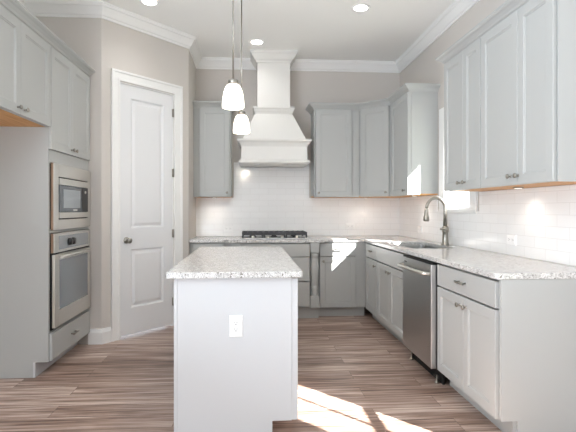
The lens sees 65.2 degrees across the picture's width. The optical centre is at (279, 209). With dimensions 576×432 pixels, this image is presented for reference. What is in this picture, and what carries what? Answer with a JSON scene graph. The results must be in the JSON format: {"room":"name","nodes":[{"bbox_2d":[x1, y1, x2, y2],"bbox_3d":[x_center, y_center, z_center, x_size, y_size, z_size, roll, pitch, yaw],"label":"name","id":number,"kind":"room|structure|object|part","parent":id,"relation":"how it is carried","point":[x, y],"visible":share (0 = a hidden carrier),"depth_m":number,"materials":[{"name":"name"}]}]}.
{"room":"kitchen","nodes":[
{"label":"kitchen","id":0,"kind":"room"},
{"bbox_2d":[35,16,94,343],"bbox_3d":[-2.129,-0.327,4.241,0.801,3.172,0.114,0,0,-4],"label":"wall","id":1,"kind":"structure","parent":0,"point":[78,34],"depth_m":4.21,"materials":[{"name":"grey paint"}]},
{"bbox_2d":[95,18,101,328],"bbox_3d":[-1.389,-0.327,4.657,0.174,3.172,1.113,0,0,42],"label":"wall","id":2,"kind":"structure","parent":0,"point":[98,21],"depth_m":4.21,"materials":[{"name":"grey paint"}]},
{"bbox_2d":[88,327,111,344],"bbox_3d":[-1.685,1.188,4.218,0.206,0.142,0.062,0,0,-24],"label":"baseboard","id":3,"kind":"structure","parent":2,"relation":"attached to","point":[104,335],"depth_m":4.20,"materials":[{"name":"white paint"}]},
{"bbox_2d":[102,19,188,327],"bbox_3d":[-1.389,-0.327,4.653,0.114,3.172,1.035,0,0,39],"label":"wall","id":4,"kind":"structure","parent":0,"point":[124,48],"depth_m":4.42,"materials":[{"name":"grey paint"}]},
{"bbox_2d":[17,0,255,69],"bbox_3d":[-1.942,-1.850,1.054,1.850,0.124,9.850,0,0,9],"label":"trim","id":5,"kind":"structure","parent":4,"relation":"attached to","point":[38,8],"depth_m":4.40,"materials":[{"name":"white paint"}]},
{"bbox_2d":[120,83,173,336],"bbox_3d":[-1.332,0.006,4.607,0.108,2.461,0.642,0,0,39],"label":"door","id":6,"kind":"structure","parent":4,"relation":"in","point":[146,116],"depth_m":4.60,"materials":[{"name":"white paint"}]},
{"bbox_3d":[-1.479,0.304,4.397,0.073,0.064,0.064,0,0,39],"label":"knob","id":7,"kind":"part","parent":6,"relation":"part of","materials":[{"name":"silver metal"}]},
{"bbox_2d":[111,68,182,341],"bbox_3d":[-1.379,-0.042,4.644,0.136,2.602,0.845,0,0,39],"label":"trim","id":8,"kind":"structure","parent":4,"relation":"attached to","point":[117,75],"depth_m":4.34,"materials":[{"name":"white paint"}]},
{"bbox_2d":[189,52,195,254],"bbox_3d":[-1.101,-0.327,5.398,0.114,3.172,0.664,0,0,-4],"label":"wall","id":9,"kind":"structure","parent":0,"point":[192,69],"depth_m":5.28,"materials":[{"name":"grey paint"}]},
{"bbox_2d":[0,307,501,431],"bbox_3d":[-0.144,1.285,0.983,4.383,0.051,9.905,0,0,-4],"label":"floor","id":10,"kind":"structure","parent":0,"point":[354,375],"depth_m":3.11,"materials":[{"name":"brown wood"}]},
{"bbox_2d":[0,36,94,378],"bbox_3d":[-2.032,-0.018,3.767,0.676,2.555,0.831,0,0,-4],"label":"tall cabinet","id":11,"kind":"object","parent":10,"relation":"on","point":[28,347],"visible":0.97,"depth_m":3.37,"materials":[{"name":"grey paint"}]},
{"bbox_3d":[-1.748,-0.837,3.581,0.041,0.768,0.410,0,0,-4],"label":"door","id":12,"kind":"part","parent":11,"relation":"part of","materials":[{"name":"grey paint"}]},
{"bbox_2d":[50,163,89,229],"bbox_3d":[-1.948,-0.098,3.789,0.439,0.512,0.787,0,0,-4],"label":"microwave","id":13,"kind":"object","parent":11,"relation":"in","point":[69,186],"visible":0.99,"depth_m":3.69,"materials":[{"name":"silver metal"}]},
{"bbox_3d":[-1.745,-0.084,3.817,0.014,0.213,0.615,0,0,-4],"label":"door","id":14,"kind":"part","parent":13,"relation":"part of","materials":[{"name":"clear glass"}]},
{"bbox_3d":[-1.753,-0.084,4.049,0.002,0.203,0.142,0,0,-4],"label":"control panel","id":15,"kind":"part","parent":13,"relation":"part of","materials":[{"name":"black ceramic"}]},
{"bbox_3d":[-1.762,1.041,3.790,0.041,0.203,0.799,0,0,-4],"label":"drawer","id":16,"kind":"part","parent":11,"relation":"part of","materials":[{"name":"grey paint"}]},
{"bbox_2d":[50,229,90,330],"bbox_3d":[-2.006,0.552,3.779,0.628,0.734,0.795,0,0,-4],"label":"wall oven","id":17,"kind":"object","parent":11,"relation":"in","point":[70,251],"visible":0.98,"depth_m":3.68,"materials":[{"name":"silver metal"}]},
{"bbox_3d":[-1.717,0.264,3.692,0.025,0.061,0.061,0,0,-4],"label":"knob","id":18,"kind":"part","parent":17,"relation":"part of","materials":[{"name":"black ceramic"}]},
{"bbox_3d":[-1.744,0.586,3.806,0.015,0.391,0.627,0,0,-4],"label":"glass","id":19,"kind":"part","parent":17,"relation":"part of","materials":[{"name":"grey glass"}]},
{"bbox_3d":[-1.739,0.261,3.814,0.002,0.107,0.632,0,0,-4],"label":"control panel","id":20,"kind":"part","parent":17,"relation":"part of","materials":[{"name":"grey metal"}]},
{"bbox_3d":[-1.711,0.368,3.775,0.040,0.021,0.602,0,0,-4],"label":"handle","id":21,"kind":"part","parent":17,"relation":"part of","materials":[{"name":"silver metal"}]},
{"bbox_3d":[-1.728,-1.260,3.787,0.066,0.072,0.831,0,0,-4],"label":"crown molding","id":22,"kind":"part","parent":11,"relation":"part of","materials":[{"name":"grey paint"}]},
{"bbox_3d":[-1.775,-0.837,3.990,0.041,0.768,0.405,0,0,-4],"label":"door","id":23,"kind":"part","parent":11,"relation":"part of","materials":[{"name":"grey paint"}]},
{"bbox_2d":[190,243,230,253],"bbox_3d":[-0.812,0.819,5.414,0.462,0.880,0.661,0,0,-4],"label":"base cabinet","id":24,"kind":"object","parent":10,"relation":"on","point":[193,246],"visible":0.02,"depth_m":5.13,"materials":[{"name":"grey paint"}]},
{"bbox_3d":[-0.816,0.466,5.139,0.343,0.146,0.041,0,0,-4],"label":"drawer","id":25,"kind":"part","parent":24,"relation":"part of","materials":[{"name":"grey paint"}]},
{"bbox_2d":[174,277,297,431],"bbox_3d":[-0.279,0.819,3.317,0.721,0.880,1.624,0,0,-4],"label":"base cabinet","id":26,"kind":"object","parent":10,"relation":"on","point":[223,383],"visible":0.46,"depth_m":2.51,"materials":[{"name":"grey paint"}]},
{"bbox_3d":[-0.630,0.819,3.294,0.019,0.880,1.624,0,0,-4],"label":"panel","id":27,"kind":"part","parent":26,"relation":"part of","materials":[{"name":"grey paint"}]},
{"bbox_2d":[166,246,301,278],"bbox_3d":[-0.304,0.361,3.316,0.751,0.033,1.694,0,0,-4],"label":"countertop","id":28,"kind":"structure","parent":26,"relation":"on","point":[270,261],"depth_m":2.81,"materials":[{"name":"stone"}]},
{"bbox_2d":[229,315,242,336],"bbox_3d":[-0.244,0.650,2.504,0.074,0.119,0.010,0,0,-4],"label":"wall outlet","id":29,"kind":"object","parent":26,"relation":"attached to","point":[235,321],"visible":1,"depth_m":2.50,"materials":[{"name":"white plastic"}]},
{"bbox_2d":[232,320,238,332],"bbox_3d":[-0.244,0.650,2.501,0.038,0.071,0.003,0,0,-4],"label":"receptacle","id":30,"kind":"object","parent":29,"relation":"attached to","point":[235,323],"depth_m":2.50,"materials":[{"name":"white plastic"}]},
{"bbox_3d":[0.067,0.786,2.802,0.033,0.795,0.536,0,0,-4],"label":"door","id":31,"kind":"part","parent":26,"relation":"part of","materials":[{"name":"grey paint"}]},
{"bbox_2d":[231,243,318,317],"bbox_3d":[-0.072,0.819,5.429,1.009,0.880,0.734,0,0,-4],"label":"base cabinet","id":32,"kind":"object","parent":10,"relation":"on","point":[305,255],"visible":0.41,"depth_m":5.12,"materials":[{"name":"grey paint"}]},
{"bbox_3d":[-0.503,0.753,5.115,0.104,0.748,0.099,0,0,-4],"label":"turned post","id":33,"kind":"part","parent":32,"relation":"part of","materials":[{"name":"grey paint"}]},
{"bbox_3d":[-0.052,0.466,5.119,0.782,0.145,0.041,0,0,-4],"label":"drawer","id":34,"kind":"part","parent":32,"relation":"part of","materials":[{"name":"grey paint"}]},
{"bbox_3d":[-0.052,0.682,5.119,0.782,0.270,0.041,0,0,-4],"label":"drawer","id":35,"kind":"part","parent":32,"relation":"part of","materials":[{"name":"grey paint"}]},
{"bbox_3d":[-0.052,0.969,5.119,0.782,0.282,0.041,0,0,-4],"label":"drawer","id":36,"kind":"part","parent":32,"relation":"part of","materials":[{"name":"grey paint"}]},
{"bbox_3d":[0.396,0.753,5.175,0.104,0.748,0.099,0,0,-4],"label":"turned post","id":37,"kind":"part","parent":32,"relation":"part of","materials":[{"name":"grey paint"}]},
{"bbox_2d":[318,242,365,315],"bbox_3d":[0.709,0.819,5.515,0.556,0.880,0.661,0,0,-4],"label":"base cabinet","id":38,"kind":"object","parent":10,"relation":"on","point":[342,265],"visible":0.98,"depth_m":5.23,"materials":[{"name":"grey paint"}]},
{"bbox_3d":[0.671,0.466,5.237,0.419,0.146,0.041,0,0,-4],"label":"drawer","id":39,"kind":"part","parent":38,"relation":"part of","materials":[{"name":"grey paint"}]},
{"bbox_3d":[0.671,0.844,5.237,0.419,0.587,0.041,0,0,-4],"label":"door","id":40,"kind":"part","parent":38,"relation":"part of","materials":[{"name":"grey paint"}]},
{"bbox_2d":[366,243,385,328],"bbox_3d":[1.297,0.819,5.018,0.661,0.880,0.515,0,0,-4],"label":"base cabinet","id":41,"kind":"object","parent":10,"relation":"on","point":[371,249],"visible":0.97,"depth_m":4.95,"materials":[{"name":"grey paint"}]},
{"bbox_3d":[1.026,0.847,4.973,0.041,0.592,0.448,0,0,-4],"label":"door","id":42,"kind":"part","parent":41,"relation":"part of","materials":[{"name":"grey paint"}]},
{"bbox_3d":[1.026,0.466,4.973,0.041,0.146,0.448,0,0,-4],"label":"drawer","id":43,"kind":"part","parent":41,"relation":"part of","materials":[{"name":"grey paint"}]},
{"bbox_2d":[377,245,420,342],"bbox_3d":[1.346,0.819,4.306,0.658,0.880,0.910,0,0,-4],"label":"base cabinet","id":44,"kind":"object","parent":10,"relation":"on","point":[389,275],"visible":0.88,"depth_m":4.31,"materials":[{"name":"grey paint"}]},
{"bbox_3d":[1.055,0.847,4.526,0.041,0.592,0.418,0,0,-4],"label":"door","id":45,"kind":"part","parent":44,"relation":"part of","materials":[{"name":"grey paint"}]},
{"bbox_3d":[1.071,0.466,4.287,0.041,0.146,0.897,0,0,-4],"label":"false drawer","id":46,"kind":"part","parent":44,"relation":"part of","materials":[{"name":"grey paint"}]},
{"bbox_3d":[1.085,0.847,4.078,0.041,0.592,0.476,0,0,-4],"label":"door","id":47,"kind":"part","parent":44,"relation":"part of","materials":[{"name":"grey paint"}]},
{"bbox_2d":[397,255,444,384],"bbox_3d":[1.345,0.822,3.539,0.706,0.875,0.604,0,0,-4],"label":"dishwasher","id":48,"kind":"object","parent":10,"relation":"on","point":[420,285],"visible":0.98,"depth_m":3.40,"materials":[{"name":"silver metal"}]},
{"bbox_3d":[1.028,0.464,3.518,0.072,0.028,0.579,0,0,-4],"label":"handle","id":49,"kind":"part","parent":48,"relation":"part of","materials":[{"name":"silver metal"}]},
{"bbox_3d":[1.082,0.770,3.522,0.042,0.744,0.602,0,0,-4],"label":"door","id":50,"kind":"part","parent":48,"relation":"part of","materials":[{"name":"silver metal"}]},
{"bbox_2d":[437,264,575,431],"bbox_3d":[1.441,0.819,2.839,0.661,0.880,0.792,0,0,-4],"label":"base cabinet","id":51,"kind":"object","parent":10,"relation":"on","point":[506,346],"visible":0.99,"depth_m":2.45,"materials":[{"name":"grey paint"}]},
{"bbox_2d":[190,236,575,279],"bbox_3d":[0.364,0.361,4.092,2.636,0.033,3.445,0,0,-4],"label":"countertop","id":52,"kind":"structure","parent":51,"relation":"on","point":[493,265],"depth_m":3.29,"materials":[{"name":"stone"}]},
{"bbox_2d":[241,230,307,238],"bbox_3d":[-0.072,0.305,5.427,0.772,0.078,0.469,0,0,-4],"label":"cooktop","id":53,"kind":"object","parent":52,"relation":"in","point":[294,234],"visible":1,"depth_m":5.25,"materials":[{"name":"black metal"}]},
{"bbox_3d":[-0.072,0.338,5.427,0.772,0.012,0.467,0,0,-4],"label":"plate","id":54,"kind":"part","parent":53,"relation":"part of","materials":[{"name":"silver metal"}]},
{"bbox_2d":[421,245,440,248],"bbox_3d":[1.344,0.481,4.353,0.447,0.205,0.833,0,0,-4],"label":"sink","id":55,"kind":"object","parent":52,"relation":"in","point":[422,246],"visible":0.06,"depth_m":4.66,"materials":[{"name":"silver metal"}]},
{"bbox_2d":[423,196,448,244],"bbox_3d":[1.508,0.110,4.317,0.256,0.469,0.123,0,0,-4],"label":"faucet","id":56,"kind":"object","parent":52,"relation":"on","point":[445,229],"visible":0.99,"depth_m":4.33,"materials":[{"name":"silver metal"}]},
{"bbox_3d":[1.507,0.024,4.340,0.221,0.297,0.043,0,0,-4],"label":"spout","id":57,"kind":"part","parent":56,"relation":"part of","materials":[{"name":"silver metal"}]},
{"bbox_3d":[1.155,0.847,3.017,0.041,0.592,0.390,0,0,-4],"label":"door","id":58,"kind":"part","parent":51,"relation":"part of","materials":[{"name":"grey paint"}]},
{"bbox_3d":[1.129,0.461,2.829,0.037,0.015,0.108,0,0,-4],"label":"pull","id":59,"kind":"part","parent":51,"relation":"part of","materials":[{"name":"silver metal"}]},
{"bbox_3d":[1.167,0.466,2.831,0.041,0.146,0.760,0,0,-4],"label":"drawer","id":60,"kind":"part","parent":51,"relation":"part of","materials":[{"name":"grey paint"}]},
{"bbox_3d":[1.180,0.847,2.636,0.041,0.592,0.368,0,0,-4],"label":"door","id":61,"kind":"part","parent":51,"relation":"part of","materials":[{"name":"grey paint"}]},
{"bbox_3d":[1.494,0.819,2.455,0.606,0.880,0.019,0,0,-4],"label":"panel","id":62,"kind":"part","parent":51,"relation":"part of","materials":[{"name":"grey paint"}]},
{"bbox_2d":[92,0,454,60],"bbox_3d":[-0.144,-1.963,0.983,4.383,0.102,9.905,0,0,-4],"label":"ceiling","id":63,"kind":"structure","parent":0,"point":[317,29],"depth_m":4.66,"materials":[{"name":"white paint"}]},
{"bbox_2d":[139,0,158,5],"bbox_3d":[-1.201,-1.909,4.146,0.178,0.006,0.178,0,0,-4],"label":"recessed light","id":64,"kind":"object","parent":63,"relation":"in","point":[144,2],"visible":1,"depth_m":4.16,"materials":[{"name":"white plastic"}]},
{"bbox_2d":[222,0,243,109],"bbox_3d":[-0.302,-1.284,2.907,0.143,1.257,0.143,0,0,-4],"label":"pendant light","id":65,"kind":"object","parent":63,"relation":"hanging from","point":[233,99],"visible":1,"depth_m":2.87,"materials":[{"name":"white glass"}]},
{"bbox_3d":[-0.302,-0.731,2.907,0.143,0.151,0.143,0,0,-4],"label":"lamp shade","id":66,"kind":"part","parent":65,"relation":"part of","materials":[{"name":"white glass"}]},
{"bbox_3d":[-0.302,-1.361,2.907,0.011,1.046,0.011,0,0,-4],"label":"rod","id":67,"kind":"part","parent":65,"relation":"part of","materials":[{"name":"silver metal"}]},
{"bbox_2d":[233,0,249,133],"bbox_3d":[-0.324,-1.279,3.797,0.143,1.267,0.143,0,0,-4],"label":"pendant light","id":68,"kind":"object","parent":63,"relation":"hanging from","point":[241,125],"visible":1,"depth_m":3.76,"materials":[{"name":"white glass"}]},
{"bbox_3d":[-0.324,-0.721,3.797,0.143,0.151,0.143,0,0,-4],"label":"lamp shade","id":69,"kind":"part","parent":68,"relation":"part of","materials":[{"name":"white glass"}]},
{"bbox_3d":[-0.324,-1.356,3.797,0.011,1.056,0.011,0,0,-4],"label":"rod","id":70,"kind":"part","parent":68,"relation":"part of","materials":[{"name":"silver metal"}]},
{"bbox_2d":[249,39,264,44],"bbox_3d":[-0.264,-1.909,5.150,0.178,0.006,0.178,0,0,-4],"label":"recessed light","id":71,"kind":"object","parent":63,"relation":"in","point":[254,41],"visible":1,"depth_m":5.15,"materials":[{"name":"white plastic"}]},
{"bbox_2d":[351,4,369,11],"bbox_3d":[0.769,-1.909,4.276,0.178,0.006,0.178,0,0,-4],"label":"recessed light","id":72,"kind":"object","parent":63,"relation":"in","point":[359,7],"visible":1,"depth_m":4.28,"materials":[{"name":"white plastic"}]},
{"bbox_2d":[196,69,399,256],"bbox_3d":[0.295,-0.327,5.886,2.940,3.172,0.127,0,0,-4],"label":"wall","id":73,"kind":"structure","parent":0,"point":[306,87],"depth_m":5.82,"materials":[{"name":"grey paint"}]},
{"bbox_2d":[193,101,234,196],"bbox_3d":[-0.793,-0.723,5.565,0.521,1.146,0.371,0,0,-4],"label":"upper cabinet","id":74,"kind":"object","parent":73,"relation":"attached to","point":[212,123],"visible":0.9,"depth_m":5.43,"materials":[{"name":"grey paint"}]},
{"bbox_3d":[-0.793,-1.260,5.565,0.521,0.072,0.371,0,0,-4],"label":"crown molding","id":75,"kind":"part","parent":74,"relation":"part of","materials":[{"name":"grey paint"}]},
{"bbox_3d":[-0.788,-0.687,5.447,0.362,1.068,0.041,0,0,-4],"label":"door","id":76,"kind":"part","parent":74,"relation":"part of","materials":[{"name":"grey paint"}]},
{"bbox_2d":[237,49,311,167],"bbox_3d":[-0.078,-1.223,5.518,0.874,1.378,0.542,0,0,-4],"label":"range hood","id":77,"kind":"object","parent":73,"relation":"attached to","point":[275,138],"visible":1,"depth_m":5.40,"materials":[{"name":"white paint"}]},
{"bbox_3d":[-0.083,-1.844,5.591,0.564,0.136,0.394,0,0,-4],"label":"chimney crown","id":78,"kind":"part","parent":77,"relation":"part of","materials":[{"name":"white paint"}]},
{"bbox_3d":[-0.079,-0.567,5.525,0.838,0.056,0.526,0,0,-4],"label":"molding","id":79,"kind":"part","parent":77,"relation":"part of","materials":[{"name":"white paint"}]},
{"bbox_2d":[196,162,398,235],"bbox_3d":[0.251,-0.128,5.816,2.637,0.944,0.007,0,0,-4],"label":"wall tile","id":80,"kind":"structure","parent":73,"relation":"attached to","point":[265,198],"depth_m":5.80,"materials":[{"name":"white tile"}]},
{"bbox_2d":[224,226,232,230],"bbox_3d":[-0.660,0.246,5.747,0.117,0.074,0.010,0,0,-4],"label":"wall outlet","id":81,"kind":"object","parent":80,"relation":"attached to","point":[226,228],"visible":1,"depth_m":5.74,"materials":[{"name":"white plastic"}]},
{"bbox_2d":[346,223,353,228],"bbox_3d":[0.911,0.218,5.851,0.117,0.074,0.010,0,0,-4],"label":"wall outlet","id":82,"kind":"object","parent":80,"relation":"attached to","point":[348,225],"visible":1,"depth_m":5.85,"materials":[{"name":"white plastic"}]},
{"bbox_2d":[306,102,359,197],"bbox_3d":[0.661,-0.723,5.661,0.634,1.146,0.371,0,0,-4],"label":"upper cabinet","id":83,"kind":"object","parent":73,"relation":"attached to","point":[334,126],"visible":0.99,"depth_m":5.53,"materials":[{"name":"grey paint"}]},
{"bbox_3d":[0.661,-1.260,5.661,0.634,0.072,0.371,0,0,-4],"label":"crown molding","id":84,"kind":"part","parent":83,"relation":"part of","materials":[{"name":"grey paint"}]},
{"bbox_3d":[0.690,-0.158,5.717,0.563,0.012,0.259,0,0,-4],"label":"panel","id":85,"kind":"part","parent":83,"relation":"part of","materials":[{"name":"brown wood"}]},
{"bbox_3d":[0.661,-0.687,5.542,0.448,1.068,0.041,0,0,-4],"label":"door","id":86,"kind":"part","parent":83,"relation":"part of","materials":[{"name":"grey paint"}]},
{"bbox_2d":[355,98,415,197],"bbox_3d":[1.276,-0.723,5.568,0.636,1.146,0.636,0,0,-4],"label":"upper cabinet","id":87,"kind":"object","parent":73,"relation":"attached to","point":[375,115],"visible":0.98,"depth_m":5.41,"materials":[{"name":"grey paint"}]},
{"bbox_3d":[1.126,-1.260,5.396,0.431,0.072,0.066,0,0,41],"label":"crown molding","id":88,"kind":"part","parent":87,"relation":"part of","materials":[{"name":"grey paint"}]},
{"bbox_3d":[1.149,-0.687,5.421,0.375,1.068,0.041,0,0,41],"label":"door","id":89,"kind":"part","parent":87,"relation":"part of","materials":[{"name":"grey paint"}]},
{"bbox_3d":[1.289,-0.157,5.594,0.607,0.014,0.586,0,0,-4],"label":"panel","id":90,"kind":"part","parent":87,"relation":"part of","materials":[{"name":"brown wood"}]},
{"bbox_2d":[400,0,575,266],"bbox_3d":[1.987,-0.327,1.124,0.193,3.172,9.600,0,0,-4],"label":"wall","id":91,"kind":"structure","parent":0,"point":[424,69],"depth_m":4.64,"materials":[{"name":"grey paint"}]},
{"bbox_2d":[290,0,478,72],"bbox_3d":[1.155,-1.850,1.069,1.473,0.124,9.600,0,0,-4],"label":"trim","id":92,"kind":"structure","parent":91,"relation":"attached to","point":[457,9],"depth_m":5.68,"materials":[{"name":"white paint"}]},
{"bbox_2d":[387,83,440,195],"bbox_3d":[1.451,-0.723,4.957,0.371,1.146,0.660,0,0,-4],"label":"upper cabinet","id":93,"kind":"object","parent":91,"relation":"attached to","point":[414,106],"visible":1,"depth_m":4.70,"materials":[{"name":"grey paint"}]},
{"bbox_3d":[1.332,-0.687,4.964,0.041,1.068,0.549,0,0,-4],"label":"door","id":94,"kind":"part","parent":93,"relation":"part of","materials":[{"name":"grey paint"}]},
{"bbox_3d":[1.451,-1.260,4.957,0.371,0.072,0.660,0,0,-4],"label":"crown molding","id":95,"kind":"part","parent":93,"relation":"part of","materials":[{"name":"grey paint"}]},
{"bbox_3d":[1.502,-0.158,4.994,0.259,0.012,0.591,0,0,-4],"label":"panel","id":96,"kind":"part","parent":93,"relation":"part of","materials":[{"name":"brown wood"}]},
{"bbox_2d":[439,107,477,212],"bbox_3d":[1.767,-0.496,4.266,0.217,1.062,0.762,0,0,-4],"label":"window","id":97,"kind":"structure","parent":91,"relation":"in","point":[454,200],"depth_m":4.53,"materials":[{"name":"white paint"}]},
{"bbox_2d":[435,28,513,190],"bbox_3d":[1.544,-0.724,3.552,0.371,1.144,0.672,0,0,-4],"label":"upper cabinet","id":98,"kind":"object","parent":91,"relation":"attached to","point":[461,61],"visible":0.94,"depth_m":3.46,"materials":[{"name":"grey paint"}]},
{"bbox_3d":[1.419,-0.687,3.642,0.041,1.068,0.338,0,0,-4],"label":"door","id":99,"kind":"part","parent":98,"relation":"part of","materials":[{"name":"grey paint"}]},
{"bbox_3d":[1.544,-1.260,3.552,0.371,0.072,0.672,0,0,-4],"label":"crown molding","id":100,"kind":"part","parent":98,"relation":"part of","materials":[{"name":"grey paint"}]},
{"bbox_3d":[1.439,-0.687,3.341,0.041,1.068,0.260,0,0,-4],"label":"door","id":101,"kind":"part","parent":98,"relation":"part of","materials":[{"name":"grey paint"}]},
{"bbox_3d":[1.589,-0.158,3.522,0.279,0.012,0.603,0,0,-4],"label":"panel","id":102,"kind":"part","parent":98,"relation":"part of","materials":[{"name":"brown wood"}]},
{"bbox_2d":[399,185,575,265],"bbox_3d":[1.684,0.098,4.173,0.007,0.492,3.458,0,0,-4],"label":"wall tile","id":103,"kind":"structure","parent":91,"relation":"attached to","point":[542,220],"depth_m":3.37,"materials":[{"name":"white tile"}]},
{"bbox_2d":[507,234,515,244],"bbox_3d":[1.729,0.228,3.365,0.010,0.074,0.117,0,0,-4],"label":"wall outlet","id":104,"kind":"object","parent":103,"relation":"attached to","point":[511,239],"visible":1,"depth_m":3.36,"materials":[{"name":"white plastic"}]},
{"bbox_2d":[507,237,514,242],"bbox_3d":[1.726,0.228,3.365,0.003,0.038,0.102,0,0,-4],"label":"receptacle","id":105,"kind":"object","parent":104,"relation":"attached to","point":[509,239],"depth_m":3.36,"materials":[{"name":"white plastic"}]},
{"bbox_2d":[474,0,575,187],"bbox_3d":[1.594,-0.723,2.792,0.371,1.146,0.852,0,0,-4],"label":"upper cabinet","id":106,"kind":"object","parent":91,"relation":"attached to","point":[528,47],"visible":1,"depth_m":2.67,"materials":[{"name":"grey paint"}]},
{"bbox_3d":[1.462,-0.687,2.984,0.041,1.068,0.437,0,0,-4],"label":"door","id":107,"kind":"part","parent":106,"relation":"part of","materials":[{"name":"grey paint"}]},
{"bbox_3d":[1.594,-1.260,2.792,0.371,0.072,0.852,0,0,-4],"label":"crown molding","id":108,"kind":"part","parent":106,"relation":"part of","materials":[{"name":"grey paint"}]},
{"bbox_3d":[1.635,-0.158,2.828,0.279,0.012,0.783,0,0,-4],"label":"panel","id":109,"kind":"part","parent":106,"relation":"part of","materials":[{"name":"brown wood"}]},
{"bbox_3d":[1.488,-0.687,2.601,0.041,1.068,0.326,0,0,-4],"label":"door","id":110,"kind":"part","parent":106,"relation":"part of","materials":[{"name":"grey paint"}]},
{"bbox_3d":[1.650,-0.687,2.438,0.304,1.073,0.006,0,0,-4],"label":"panel","id":111,"kind":"part","parent":106,"relation":"part of","materials":[{"name":"grey paint"}]},
{"bbox_3d":[-2.194,-0.327,0.108,0.127,3.172,8.126,0,0,-4],"label":"wall","id":112,"kind":"structure","parent":0,"visible":0},
{"bbox_2d":[0,0,56,126],"bbox_3d":[-1.975,-0.956,2.909,0.676,0.681,0.889,0,0,-4],"label":"upper cabinet","id":113,"kind":"object","parent":112,"relation":"attached to","point":[25,41],"visible":1,"depth_m":2.98,"materials":[{"name":"grey paint"}]},
{"bbox_3d":[-1.690,-0.919,2.706,0.041,0.604,0.441,0,0,-4],"label":"door","id":114,"kind":"part","parent":113,"relation":"part of","materials":[{"name":"grey paint"}]},
{"bbox_3d":[-2.019,-0.620,2.906,0.586,0.009,0.884,0,0,-4],"label":"panel","id":115,"kind":"part","parent":113,"relation":"part of","materials":[{"name":"brown wood"}]},
{"bbox_3d":[-1.671,-1.260,2.929,0.066,0.072,0.889,0,0,-4],"label":"crown molding","id":116,"kind":"part","parent":113,"relation":"part of","materials":[{"name":"grey paint"}]},
{"bbox_3d":[-1.719,-0.919,3.147,0.041,0.604,0.438,0,0,-4],"label":"door","id":117,"kind":"part","parent":113,"relation":"part of","materials":[{"name":"grey paint"}]}
]}

